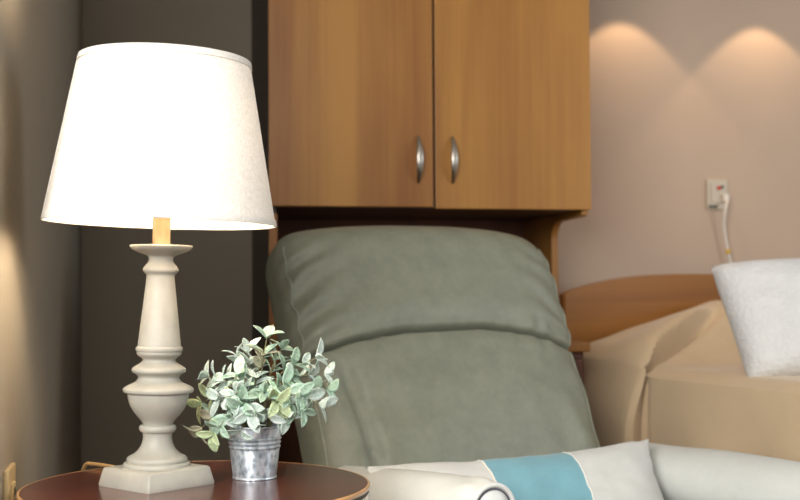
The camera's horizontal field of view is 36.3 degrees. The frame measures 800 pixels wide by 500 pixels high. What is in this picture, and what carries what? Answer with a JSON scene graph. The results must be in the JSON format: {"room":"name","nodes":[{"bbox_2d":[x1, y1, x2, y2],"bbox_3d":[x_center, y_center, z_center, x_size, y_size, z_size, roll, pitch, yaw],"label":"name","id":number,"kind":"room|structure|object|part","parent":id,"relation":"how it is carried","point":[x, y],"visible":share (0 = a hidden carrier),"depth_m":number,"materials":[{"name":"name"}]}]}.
{"room":"care facility","nodes":[
{"label":"care facility","id":0,"kind":"room"},
{"bbox_2d":[0,0,81,499],"bbox_3d":[-0.834,-0.254,2.775,0.100,2.600,2.250,0,-2,-11],"label":"wall","id":1,"kind":"structure","parent":0,"point":[41,40],"depth_m":2.31,"materials":[{"name":"beige paint"}]},
{"bbox_2d":[3,462,15,499],"bbox_3d":[-0.588,0.389,1.843,0.012,0.124,0.096,0,-2,-11],"label":"wall outlet","id":2,"kind":"object","parent":1,"relation":"attached to","point":[9,474],"visible":1,"depth_m":1.82,"materials":[{"name":"beige plastic"}]},
{"bbox_2d":[11,481,15,499],"bbox_3d":[-0.584,0.365,1.845,0.004,0.028,0.036,0,-2,-11],"label":"socket","id":3,"kind":"object","parent":2,"relation":"attached to","point":[13,483],"depth_m":1.83,"materials":[{"name":"beige plastic"}]},
{"bbox_2d":[81,0,799,469],"bbox_3d":[1.068,-0.217,4.256,4.216,2.600,0.100,0,-2,-11],"label":"wall","id":4,"kind":"structure","parent":0,"point":[684,94],"depth_m":4.15,"materials":[{"name":"paint"}]},
{"bbox_2d":[706,179,731,262],"bbox_3d":[1.120,-0.006,4.181,0.124,0.475,0.054,0,-2,-11],"label":"plate","id":5,"kind":"object","parent":4,"relation":"attached to","point":[717,196],"visible":0.73,"depth_m":4.19,"materials":[{"name":"plastic"}]},
{"bbox_3d":[1.092,-0.191,4.203,0.078,0.104,0.012,0,-2,-11],"label":"plate","id":6,"kind":"part","parent":5,"relation":"part of","materials":[{"name":"plastic"}]},
{"bbox_3d":[1.142,0.024,4.176,0.083,0.413,0.037,0,-2,-11],"label":"call cord","id":7,"kind":"part","parent":5,"relation":"part of","materials":[{"name":"white plastic"}]},
{"bbox_3d":[0.612,1.030,1.008,6.400,0.100,6.200,0,-2,-11],"label":"floor","id":8,"kind":"structure","parent":0,"visible":0},
{"bbox_2d":[16,461,369,499],"bbox_3d":[-0.305,0.681,1.839,0.524,0.652,0.524,0,-2,-11],"label":"side table","id":9,"kind":"object","parent":8,"relation":"on","point":[293,481],"visible":0.72,"depth_m":1.81,"materials":[{"name":"brown wood"}]},
{"bbox_2d":[41,42,276,493],"bbox_3d":[-0.388,0.127,1.865,0.401,0.866,0.353,-1,-2,13],"label":"table lamp","id":10,"kind":"object","parent":9,"relation":"on","point":[159,137],"visible":1,"depth_m":1.76,"materials":[{"name":"white paint"}]},
{"bbox_3d":[-0.499,0.457,1.966,0.175,0.215,0.214,0,-2,-11],"label":"cord","id":11,"kind":"part","parent":10,"relation":"part of","materials":[{"name":"gold metal"}]},
{"bbox_3d":[-0.363,-0.166,1.870,0.350,0.251,0.350,2,-2,-11],"label":"lamp shade","id":12,"kind":"part","parent":10,"relation":"part of","materials":[{"name":"white fabric"}]},
{"bbox_3d":[-0.366,-0.045,1.866,0.353,0.010,0.353,2,-2,-11],"label":"trim","id":13,"kind":"part","parent":10,"relation":"part of","materials":[{"name":"white fabric"}]},
{"bbox_3d":[-0.360,-0.287,1.874,0.265,0.010,0.265,2,-2,-11],"label":"trim","id":14,"kind":"part","parent":10,"relation":"part of","materials":[{"name":"white fabric"}]},
{"bbox_2d":[182,325,338,480],"bbox_3d":[-0.217,0.238,1.912,0.245,0.239,0.170,0,-2,-11],"label":"potted plant","id":15,"kind":"object","parent":9,"relation":"on","point":[254,441],"visible":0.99,"depth_m":1.89,"materials":[{"name":"green plant"}]},
{"bbox_2d":[251,0,590,463],"bbox_3d":[0.040,-0.055,3.670,0.920,2.250,0.630,0,-2,-11],"label":"upper cabinet","id":16,"kind":"object","parent":8,"relation":"on","point":[474,114],"visible":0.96,"depth_m":3.41,"materials":[{"name":"brown wood"}]},
{"bbox_3d":[-0.406,-0.054,3.606,0.019,2.250,0.578,0,-2,-11],"label":"panel","id":17,"kind":"part","parent":16,"relation":"part of","materials":[{"name":"laminate"}]},
{"bbox_3d":[-0.136,-0.654,3.373,0.456,1.070,0.019,0,-2,-11],"label":"door","id":18,"kind":"part","parent":16,"relation":"part of","materials":[{"name":"brown wood"}]},
{"bbox_3d":[0.053,-0.252,3.374,0.020,0.132,0.033,0,-2,-11],"label":"handle","id":19,"kind":"part","parent":16,"relation":"part of","materials":[{"name":"silver metal"}]},
{"bbox_3d":[0.036,-0.118,3.690,0.880,0.022,0.563,0,-2,-11],"label":"panel","id":20,"kind":"part","parent":16,"relation":"part of","materials":[{"name":"laminate"}]},
{"bbox_2d":[432,20,432,60],"bbox_3d":[0.029,-0.637,3.726,0.880,0.018,0.525,0,-2,-11],"label":"shelf","id":21,"kind":"object","parent":16,"relation":"attached to","point":[432,20],"depth_m":3.67,"materials":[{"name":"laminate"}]},
{"bbox_3d":[0.149,-0.252,3.393,0.020,0.132,0.033,0,-2,-11],"label":"handle","id":22,"kind":"part","parent":16,"relation":"part of","materials":[{"name":"silver metal"}]},
{"bbox_3d":[0.318,-0.652,3.465,0.456,1.074,0.019,0,-2,-11],"label":"door","id":23,"kind":"part","parent":16,"relation":"part of","materials":[{"name":"brown wood"}]},
{"bbox_3d":[0.475,-0.054,3.788,0.020,2.250,0.572,0,-2,-11],"label":"panel","id":24,"kind":"part","parent":16,"relation":"part of","materials":[{"name":"brown wood"}]},
{"bbox_2d":[266,226,799,499],"bbox_3d":[0.252,0.479,2.532,0.860,1.105,1.108,1,-2,-28],"label":"recliner","id":25,"kind":"object","parent":8,"relation":"on","point":[445,344],"visible":0.84,"depth_m":2.73,"materials":[{"name":"green leather"}]},
{"bbox_3d":[0.003,0.658,2.228,0.140,0.555,0.630,1,-2,-28],"label":"arm","id":26,"kind":"part","parent":25,"relation":"part of","materials":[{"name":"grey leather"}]},
{"bbox_3d":[0.097,0.281,2.830,0.736,0.688,0.449,1,-2,-28],"label":"backrest","id":27,"kind":"part","parent":25,"relation":"part of","materials":[{"name":"green leather"}]},
{"bbox_2d":[364,439,663,499],"bbox_3d":[0.274,0.528,2.392,0.703,0.255,0.190,1,-2,-30],"label":"lumbar cushion","id":28,"kind":"object","parent":25,"relation":"on","point":[622,471],"visible":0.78,"depth_m":2.41,"materials":[{"name":"fabric"}]},
{"bbox_3d":[0.659,0.678,2.528,0.140,0.528,0.710,1,-2,-28],"label":"arm","id":29,"kind":"part","parent":25,"relation":"part of","materials":[{"name":"white fabric"}]},
{"bbox_2d":[568,340,589,385],"bbox_3d":[0.271,0.663,3.529,0.447,0.802,0.460,0,-2,-11],"label":"nightstand","id":30,"kind":"object","parent":8,"relation":"on","point":[577,348],"visible":0.06,"depth_m":3.38,"materials":[{"name":"brown wood"}]},
{"bbox_3d":[0.309,0.416,3.347,0.400,0.225,0.018,0,-2,-11],"label":"drawer","id":31,"kind":"part","parent":30,"relation":"part of","materials":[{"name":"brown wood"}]},
{"bbox_2d":[560,274,720,342],"bbox_3d":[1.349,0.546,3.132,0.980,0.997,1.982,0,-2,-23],"label":"headboard","id":32,"kind":"object","parent":8,"relation":"on","point":[593,312],"visible":0.15,"depth_m":3.93,"materials":[{"name":"honey maple wood"},{"name":"tan fabric"}]},
{"bbox_2d":[583,301,799,461],"bbox_3d":[1.349,0.426,3.079,1.096,0.591,1.998,0,-2,-23],"label":"bedspread","id":33,"kind":"object","parent":32,"relation":"on","point":[681,379],"visible":0.48,"depth_m":3.38,"materials":[{"name":"beige fabric"}]},
{"bbox_2d":[712,258,799,376],"bbox_3d":[1.106,0.173,3.163,0.555,0.330,0.236,0,-2,-5],"label":"throw pillow","id":34,"kind":"object","parent":33,"relation":"on","point":[760,299],"visible":0.98,"depth_m":3.10,"materials":[{"name":"white fabric"}]}
]}

